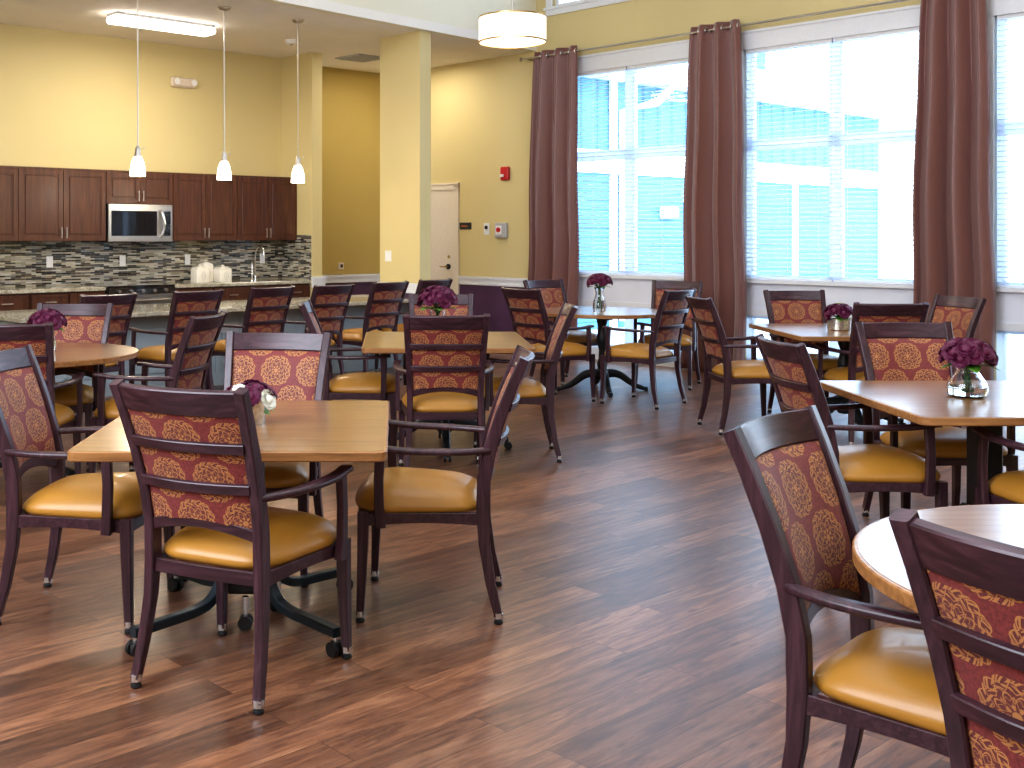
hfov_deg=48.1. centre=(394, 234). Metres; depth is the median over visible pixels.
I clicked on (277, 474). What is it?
seat cushion
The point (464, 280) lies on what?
trim
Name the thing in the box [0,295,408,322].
countertop
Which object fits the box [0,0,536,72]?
ceiling
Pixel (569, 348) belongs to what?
seat cushion
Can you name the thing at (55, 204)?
upper cabinet
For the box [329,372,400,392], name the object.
seat cushion
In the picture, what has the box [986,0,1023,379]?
window
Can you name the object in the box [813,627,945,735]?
seat cushion
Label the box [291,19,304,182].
pendant light
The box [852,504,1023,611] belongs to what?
round dining table
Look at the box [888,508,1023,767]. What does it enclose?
dining chair
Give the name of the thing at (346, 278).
trim
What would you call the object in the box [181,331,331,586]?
dining chair
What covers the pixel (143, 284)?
cooktop
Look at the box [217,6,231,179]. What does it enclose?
pendant light
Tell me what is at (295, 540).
seat cushion
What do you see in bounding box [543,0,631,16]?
window
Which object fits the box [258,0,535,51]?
wall
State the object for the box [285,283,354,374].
dining chair
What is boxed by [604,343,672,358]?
seat cushion
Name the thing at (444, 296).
flower bouquet
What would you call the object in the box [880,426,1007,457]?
seat cushion
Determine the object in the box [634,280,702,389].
dining chair
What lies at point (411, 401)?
seat cushion
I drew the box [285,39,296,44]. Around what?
smoke detector
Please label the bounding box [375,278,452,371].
dining chair
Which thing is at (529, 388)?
seat cushion
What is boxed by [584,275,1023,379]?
ground
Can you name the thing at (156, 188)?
upper cabinet
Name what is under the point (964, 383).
glass vase
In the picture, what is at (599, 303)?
glass vase
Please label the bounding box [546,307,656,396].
round dining table
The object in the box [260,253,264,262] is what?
wall outlet
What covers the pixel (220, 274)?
canister
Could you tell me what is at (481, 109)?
wall
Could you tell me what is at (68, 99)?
wall
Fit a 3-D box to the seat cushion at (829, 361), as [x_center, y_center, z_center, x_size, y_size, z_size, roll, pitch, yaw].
[3.300,0.995,9.015,0.505,0.111,0.502,0,0,0]
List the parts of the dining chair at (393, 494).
leg, leg, arm post, arm post, seat frame, armrest, armrest, leg, leg, backrest panel, rail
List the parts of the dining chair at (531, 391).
leg, leg, arm post, seat frame, armrest, armrest, leg, backrest panel, leg, rail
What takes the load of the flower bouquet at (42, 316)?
in the glass vase at (55, 341)
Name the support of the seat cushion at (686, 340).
on the dining chair at (689, 344)
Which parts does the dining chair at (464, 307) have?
arm post, leg, rail, backrest panel, leg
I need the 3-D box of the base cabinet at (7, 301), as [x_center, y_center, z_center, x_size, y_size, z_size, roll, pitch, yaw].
[-4.321,1.025,11.583,1.000,0.850,0.669,0,0,-41]
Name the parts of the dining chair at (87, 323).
leg, rail, rail, backrest panel, seat frame, leg, arm post, leg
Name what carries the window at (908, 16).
in the wall at (481, 109)
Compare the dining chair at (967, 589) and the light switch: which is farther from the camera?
the light switch
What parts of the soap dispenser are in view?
stem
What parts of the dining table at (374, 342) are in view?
arm, arm, arm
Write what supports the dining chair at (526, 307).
on the floor
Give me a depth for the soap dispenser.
13.78 m
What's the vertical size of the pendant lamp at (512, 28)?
2.830 m
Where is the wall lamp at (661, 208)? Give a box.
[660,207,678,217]
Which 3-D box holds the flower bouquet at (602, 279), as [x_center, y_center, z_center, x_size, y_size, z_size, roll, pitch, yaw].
[1.898,0.516,10.550,0.245,0.324,0.245,0,0,0]
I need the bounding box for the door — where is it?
[431,183,459,293]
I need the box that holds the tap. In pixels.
[253,245,264,279]
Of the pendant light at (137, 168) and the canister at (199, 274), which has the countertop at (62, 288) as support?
the canister at (199, 274)
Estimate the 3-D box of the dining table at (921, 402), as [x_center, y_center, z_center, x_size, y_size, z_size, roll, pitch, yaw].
[2.570,1.077,4.960,1.060,0.745,1.130,0,0,0]
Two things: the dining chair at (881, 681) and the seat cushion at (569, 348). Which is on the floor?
the dining chair at (881, 681)
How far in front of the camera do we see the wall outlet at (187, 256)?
13.64 m
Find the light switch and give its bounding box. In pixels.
[385,251,390,260]
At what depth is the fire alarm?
14.31 m
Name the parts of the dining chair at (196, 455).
leg, rail, backrest panel, rail, leg, seat frame, leg, armrest, arm post, leg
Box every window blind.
[577,66,626,274]
[627,58,687,276]
[746,38,832,281]
[833,27,918,283]
[997,12,1023,287]
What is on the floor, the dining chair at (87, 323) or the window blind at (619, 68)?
the dining chair at (87, 323)
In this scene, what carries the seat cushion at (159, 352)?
on the dining chair at (185, 304)
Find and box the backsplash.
[0,235,310,286]
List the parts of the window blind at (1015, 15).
rail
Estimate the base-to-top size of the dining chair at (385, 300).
0.998 m
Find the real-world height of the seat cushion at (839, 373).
0.111 m
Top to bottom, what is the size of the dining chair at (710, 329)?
0.998 m
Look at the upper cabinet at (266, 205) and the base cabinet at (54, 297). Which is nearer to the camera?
the base cabinet at (54, 297)
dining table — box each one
[0,342,138,475]
[67,400,388,657]
[361,332,534,461]
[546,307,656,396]
[749,323,954,424]
[820,380,1023,524]
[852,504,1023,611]
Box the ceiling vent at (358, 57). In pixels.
[335,53,379,62]
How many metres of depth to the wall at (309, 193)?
14.16 m
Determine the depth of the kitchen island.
10.98 m
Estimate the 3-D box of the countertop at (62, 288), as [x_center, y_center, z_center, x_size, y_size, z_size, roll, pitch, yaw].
[-3.315,0.578,12.483,5.500,0.040,0.650,0,0,-41]
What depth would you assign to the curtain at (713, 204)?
11.83 m
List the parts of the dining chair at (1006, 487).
leg, arm post, armrest, seat frame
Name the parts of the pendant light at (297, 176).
rod, lamp shade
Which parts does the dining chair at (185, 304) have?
leg, arm post, armrest, seat frame, leg, rail, backrest panel, rail, leg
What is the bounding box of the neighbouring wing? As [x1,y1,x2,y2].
[563,0,901,330]
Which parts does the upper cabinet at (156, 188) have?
door, door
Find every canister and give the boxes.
[191,264,208,282]
[198,259,212,281]
[213,265,231,281]
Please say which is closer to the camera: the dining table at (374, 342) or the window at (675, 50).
the dining table at (374, 342)
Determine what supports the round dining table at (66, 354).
on the floor
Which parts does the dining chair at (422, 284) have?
leg, leg, rail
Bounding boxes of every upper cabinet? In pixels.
[0,165,17,240]
[18,166,105,240]
[106,170,172,204]
[172,173,236,240]
[237,175,296,239]
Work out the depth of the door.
15.17 m
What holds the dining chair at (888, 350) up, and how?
on the floor
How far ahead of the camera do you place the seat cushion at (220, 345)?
10.20 m
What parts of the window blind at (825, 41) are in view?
cord, rail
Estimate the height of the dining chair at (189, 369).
0.998 m
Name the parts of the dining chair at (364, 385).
rail, leg, backrest panel, leg, armrest, seat frame, armrest, arm post, leg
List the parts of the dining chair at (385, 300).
seat frame, armrest, leg, rail, backrest panel, rail, leg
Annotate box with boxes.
[495,223,507,237]
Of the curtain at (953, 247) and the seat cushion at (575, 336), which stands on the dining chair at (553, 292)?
the seat cushion at (575, 336)
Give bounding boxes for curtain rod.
[519,0,908,61]
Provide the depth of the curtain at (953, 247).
10.02 m
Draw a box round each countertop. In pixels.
[0,279,310,293]
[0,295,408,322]
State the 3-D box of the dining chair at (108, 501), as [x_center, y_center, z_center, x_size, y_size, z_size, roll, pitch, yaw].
[-1.249,0.951,4.437,0.703,0.998,0.621,0,0,6]
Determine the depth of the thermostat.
15.44 m
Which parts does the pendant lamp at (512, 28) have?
lamp shade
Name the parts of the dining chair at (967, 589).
leg, rail, backrest panel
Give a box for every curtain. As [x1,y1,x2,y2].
[527,45,578,344]
[681,19,746,370]
[913,0,995,379]
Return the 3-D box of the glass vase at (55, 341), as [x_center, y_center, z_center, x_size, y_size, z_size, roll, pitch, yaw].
[-2.090,0.630,6.840,0.110,0.150,0.110,0,0,0]
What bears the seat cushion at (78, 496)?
on the dining chair at (108, 501)
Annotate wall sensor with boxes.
[484,223,489,234]
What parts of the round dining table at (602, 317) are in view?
arm, arm, arm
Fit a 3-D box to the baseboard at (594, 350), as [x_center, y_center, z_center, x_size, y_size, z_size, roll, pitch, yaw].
[5.303,1.380,9.919,0.030,0.140,16.300,0,0,-41]
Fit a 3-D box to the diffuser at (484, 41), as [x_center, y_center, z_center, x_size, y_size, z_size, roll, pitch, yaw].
[1.070,-1.761,10.361,0.598,0.006,0.598,0,0,-41]
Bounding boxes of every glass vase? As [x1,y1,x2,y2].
[54,333,56,351]
[252,397,265,424]
[430,310,444,315]
[593,287,605,310]
[946,367,988,398]
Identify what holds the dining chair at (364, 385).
on the floor
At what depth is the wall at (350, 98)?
15.57 m
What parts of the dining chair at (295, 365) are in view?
leg, backrest panel, rail, seat frame, leg, arm post, leg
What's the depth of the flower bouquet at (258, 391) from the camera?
4.22 m
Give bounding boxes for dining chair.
[0,322,84,484]
[0,345,174,633]
[37,303,113,471]
[66,292,137,415]
[88,311,227,472]
[109,379,353,715]
[129,289,224,389]
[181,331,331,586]
[205,285,294,389]
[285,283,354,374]
[298,300,400,419]
[330,280,408,379]
[355,345,534,624]
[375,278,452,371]
[393,313,493,466]
[403,293,472,420]
[473,302,577,462]
[501,286,595,401]
[523,279,597,385]
[600,288,696,409]
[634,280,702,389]
[685,294,786,434]
[723,405,948,767]
[754,333,947,518]
[763,290,855,422]
[815,302,929,444]
[854,321,1017,516]
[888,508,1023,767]
[910,294,986,423]
[972,426,1023,504]
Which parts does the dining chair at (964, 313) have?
leg, backrest panel, rail, leg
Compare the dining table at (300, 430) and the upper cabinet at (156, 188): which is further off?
the upper cabinet at (156, 188)
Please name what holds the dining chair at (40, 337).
on the floor
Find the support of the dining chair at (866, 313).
on the floor
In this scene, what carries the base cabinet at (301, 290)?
on the floor
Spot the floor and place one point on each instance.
(642, 626)
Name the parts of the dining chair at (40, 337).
rail, backrest panel, leg, seat frame, armrest, leg, arm post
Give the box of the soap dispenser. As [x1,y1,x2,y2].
[251,261,254,280]
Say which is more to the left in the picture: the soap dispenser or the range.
the range
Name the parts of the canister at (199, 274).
lid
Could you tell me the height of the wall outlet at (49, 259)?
0.124 m
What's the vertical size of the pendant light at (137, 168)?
1.710 m
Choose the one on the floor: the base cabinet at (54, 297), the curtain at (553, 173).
the base cabinet at (54, 297)
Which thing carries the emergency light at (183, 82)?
attached to the wall at (68, 99)
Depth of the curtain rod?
11.64 m
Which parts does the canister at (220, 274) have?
lid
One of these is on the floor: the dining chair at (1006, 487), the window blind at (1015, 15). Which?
the dining chair at (1006, 487)
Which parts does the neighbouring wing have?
band trim, door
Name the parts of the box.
label plate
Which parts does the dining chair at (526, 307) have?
leg, rail, backrest panel, rail, leg, leg, seat frame, armrest, arm post, leg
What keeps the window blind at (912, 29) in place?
attached to the window at (908, 16)
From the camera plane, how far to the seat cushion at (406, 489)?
4.32 m
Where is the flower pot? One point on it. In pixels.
(833, 324)
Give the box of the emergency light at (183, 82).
[171,76,197,88]
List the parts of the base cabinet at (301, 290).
drawer, drawer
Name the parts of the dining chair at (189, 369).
leg, arm post, seat frame, armrest, arm post, armrest, leg, backrest panel, rail, leg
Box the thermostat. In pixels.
[338,263,343,268]
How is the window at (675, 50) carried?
in the wall at (481, 109)
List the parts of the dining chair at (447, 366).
arm post, armrest, leg, leg, seat frame, rail, backrest panel, rail, leg, arm post, armrest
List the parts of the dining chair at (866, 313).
arm post, armrest, leg, rail, backrest panel, rail, leg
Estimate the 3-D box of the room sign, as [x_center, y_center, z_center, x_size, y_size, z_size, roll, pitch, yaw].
[0.924,-0.118,14.906,0.014,0.090,0.210,0,0,-41]
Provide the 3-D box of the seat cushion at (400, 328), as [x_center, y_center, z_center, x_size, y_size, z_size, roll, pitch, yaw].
[0.131,0.995,12.019,0.502,0.111,0.505,0,0,43]
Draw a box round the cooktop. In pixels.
[80,282,174,287]
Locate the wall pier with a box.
[380,31,430,296]
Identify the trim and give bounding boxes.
[311,276,326,287]
[322,273,379,282]
[377,282,417,293]
[458,276,527,286]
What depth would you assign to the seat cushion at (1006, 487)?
4.51 m
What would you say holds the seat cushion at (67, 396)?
on the dining chair at (87, 323)
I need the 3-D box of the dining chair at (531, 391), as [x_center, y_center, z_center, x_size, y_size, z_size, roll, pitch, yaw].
[0.850,0.951,7.498,0.703,0.998,0.621,0,0,2]
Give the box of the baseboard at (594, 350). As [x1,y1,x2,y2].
[591,347,686,368]
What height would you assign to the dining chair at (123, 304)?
0.998 m
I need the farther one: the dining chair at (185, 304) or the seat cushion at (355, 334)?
the seat cushion at (355, 334)
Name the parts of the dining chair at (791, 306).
leg, armrest, rail, backrest panel, rail, leg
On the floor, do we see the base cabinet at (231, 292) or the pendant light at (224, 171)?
the base cabinet at (231, 292)
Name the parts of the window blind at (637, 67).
cord, rail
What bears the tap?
on the countertop at (62, 288)
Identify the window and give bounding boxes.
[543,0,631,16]
[577,39,688,353]
[741,4,920,359]
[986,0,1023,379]
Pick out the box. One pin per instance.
(501, 229)
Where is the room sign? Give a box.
[460,222,470,228]
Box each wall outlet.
[46,256,52,267]
[120,255,125,265]
[185,254,189,264]
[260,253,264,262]
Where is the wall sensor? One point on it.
(486, 225)
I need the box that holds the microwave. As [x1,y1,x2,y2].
[93,204,172,241]
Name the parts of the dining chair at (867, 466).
leg, rail, backrest panel, leg, armrest, arm post, leg, armrest, seat frame, arm post, leg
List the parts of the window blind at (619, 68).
rail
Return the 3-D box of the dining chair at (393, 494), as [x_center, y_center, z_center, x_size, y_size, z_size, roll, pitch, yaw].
[0.199,0.951,4.494,0.703,0.998,0.621,0,0,5]
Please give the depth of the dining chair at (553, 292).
11.53 m
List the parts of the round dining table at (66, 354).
arm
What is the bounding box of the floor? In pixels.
[0,354,1023,767]
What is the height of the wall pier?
3.760 m
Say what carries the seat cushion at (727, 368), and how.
on the dining chair at (710, 329)
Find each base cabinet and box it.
[0,293,28,310]
[29,291,104,309]
[175,286,249,300]
[250,284,309,297]
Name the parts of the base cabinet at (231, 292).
drawer, drawer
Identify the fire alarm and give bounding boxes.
[500,166,509,179]
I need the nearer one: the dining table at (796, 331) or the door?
the dining table at (796, 331)
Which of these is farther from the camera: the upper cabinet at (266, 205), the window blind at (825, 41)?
the upper cabinet at (266, 205)
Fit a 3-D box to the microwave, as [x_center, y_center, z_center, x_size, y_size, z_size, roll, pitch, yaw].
[-2.961,-0.136,12.940,0.805,0.422,0.451,0,0,-41]
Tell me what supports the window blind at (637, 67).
attached to the window at (675, 50)
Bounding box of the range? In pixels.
[80,282,174,304]
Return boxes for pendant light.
[130,0,145,175]
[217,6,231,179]
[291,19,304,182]
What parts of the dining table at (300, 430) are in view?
arm, arm, caster stem, arm, arm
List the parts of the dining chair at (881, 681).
leg, rail, backrest panel, rail, leg, armrest, seat frame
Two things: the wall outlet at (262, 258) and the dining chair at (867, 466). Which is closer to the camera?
the dining chair at (867, 466)
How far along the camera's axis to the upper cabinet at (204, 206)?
13.40 m
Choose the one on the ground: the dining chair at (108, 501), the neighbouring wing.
the neighbouring wing
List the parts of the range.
control panel, handle, oven door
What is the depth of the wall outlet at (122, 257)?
13.07 m
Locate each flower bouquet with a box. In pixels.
[27,308,67,330]
[226,379,277,414]
[417,285,457,310]
[586,273,612,287]
[823,303,852,320]
[938,337,999,372]
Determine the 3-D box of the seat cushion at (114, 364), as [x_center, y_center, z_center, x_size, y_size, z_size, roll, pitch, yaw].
[-2.509,0.995,9.099,0.502,0.111,0.505,0,0,43]
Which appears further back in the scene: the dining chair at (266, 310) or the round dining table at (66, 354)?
the dining chair at (266, 310)
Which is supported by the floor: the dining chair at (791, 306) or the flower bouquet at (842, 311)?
the dining chair at (791, 306)
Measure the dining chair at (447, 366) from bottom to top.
0.998 m
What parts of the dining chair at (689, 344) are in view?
arm post, leg, backrest panel, rail, seat frame, rail, leg, arm post, leg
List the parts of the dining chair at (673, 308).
leg, arm post, armrest, leg, seat frame, arm post, armrest, leg, rail, backrest panel, rail, leg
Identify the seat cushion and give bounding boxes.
[23,472,142,518]
[55,383,92,405]
[55,403,74,425]
[94,398,119,418]
[105,362,116,366]
[136,345,177,360]
[164,507,335,569]
[214,339,225,351]
[265,462,308,487]
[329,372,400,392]
[334,328,382,341]
[355,467,476,512]
[382,323,403,331]
[402,392,476,411]
[484,376,545,397]
[532,341,586,355]
[565,330,596,342]
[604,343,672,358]
[638,334,691,345]
[712,360,769,377]
[809,353,837,369]
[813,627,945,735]
[823,367,864,379]
[838,444,940,482]
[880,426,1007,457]
[988,470,1023,503]
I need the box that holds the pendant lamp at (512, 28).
[478,0,546,47]
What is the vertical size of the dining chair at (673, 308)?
0.998 m
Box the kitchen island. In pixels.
[0,295,408,396]
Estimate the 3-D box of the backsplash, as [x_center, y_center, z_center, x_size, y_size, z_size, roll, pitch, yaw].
[-3.318,0.278,12.493,5.509,0.555,0.649,0,0,-41]
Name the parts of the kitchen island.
vent plate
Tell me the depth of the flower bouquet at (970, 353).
4.89 m
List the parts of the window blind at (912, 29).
cord, rail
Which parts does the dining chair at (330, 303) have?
armrest, leg, rail, backrest panel, rail, leg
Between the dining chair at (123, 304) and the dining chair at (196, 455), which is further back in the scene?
the dining chair at (123, 304)
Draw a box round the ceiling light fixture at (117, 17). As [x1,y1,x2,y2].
[107,11,215,36]
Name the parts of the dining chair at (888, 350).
leg, rail, arm post, rail, leg, backrest panel, seat frame, leg, arm post, leg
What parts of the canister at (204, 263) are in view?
lid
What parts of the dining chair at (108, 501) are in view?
leg, rail, backrest panel, armrest, rail, leg, seat frame, armrest, arm post, leg, leg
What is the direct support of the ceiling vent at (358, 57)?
in the ceiling
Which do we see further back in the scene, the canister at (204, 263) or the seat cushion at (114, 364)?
the canister at (204, 263)
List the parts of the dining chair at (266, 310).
leg, seat frame, armrest, leg, backrest panel, rail, leg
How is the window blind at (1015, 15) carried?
attached to the window at (995, 8)
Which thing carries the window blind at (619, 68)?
attached to the window at (675, 50)
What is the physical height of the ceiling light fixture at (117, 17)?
0.100 m
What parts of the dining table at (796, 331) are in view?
arm, arm, arm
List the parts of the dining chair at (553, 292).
leg, rail, backrest panel, leg, leg, seat frame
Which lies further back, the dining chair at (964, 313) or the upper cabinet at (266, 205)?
the upper cabinet at (266, 205)
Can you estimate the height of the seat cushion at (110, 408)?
0.111 m
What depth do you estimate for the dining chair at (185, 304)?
9.39 m
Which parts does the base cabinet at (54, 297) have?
drawer, drawer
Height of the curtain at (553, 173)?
3.651 m
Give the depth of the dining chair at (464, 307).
8.76 m
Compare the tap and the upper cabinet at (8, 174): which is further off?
the tap
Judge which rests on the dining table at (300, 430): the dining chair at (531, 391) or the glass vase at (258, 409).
the glass vase at (258, 409)
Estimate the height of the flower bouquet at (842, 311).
0.133 m
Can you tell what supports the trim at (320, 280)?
attached to the wall at (309, 193)
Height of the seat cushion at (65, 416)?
0.111 m
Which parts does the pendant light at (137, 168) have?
rod, lamp shade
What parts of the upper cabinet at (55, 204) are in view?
door, door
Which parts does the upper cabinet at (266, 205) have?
door, door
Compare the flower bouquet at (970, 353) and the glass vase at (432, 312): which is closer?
the flower bouquet at (970, 353)
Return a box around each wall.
[0,23,280,286]
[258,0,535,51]
[281,52,321,296]
[322,66,379,294]
[431,0,1023,379]
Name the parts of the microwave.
handle, control panel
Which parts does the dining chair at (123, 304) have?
leg, seat frame, rail, backrest panel, leg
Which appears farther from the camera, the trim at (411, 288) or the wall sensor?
the wall sensor
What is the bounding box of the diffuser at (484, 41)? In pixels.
[480,37,544,46]
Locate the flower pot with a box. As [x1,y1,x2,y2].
[827,318,850,330]
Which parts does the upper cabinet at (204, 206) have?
door, door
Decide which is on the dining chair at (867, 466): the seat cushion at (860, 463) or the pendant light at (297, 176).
the seat cushion at (860, 463)
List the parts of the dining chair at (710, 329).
rail, leg, backrest panel, rail, leg, seat frame, armrest, arm post, armrest, leg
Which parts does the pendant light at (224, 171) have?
rod, lamp shade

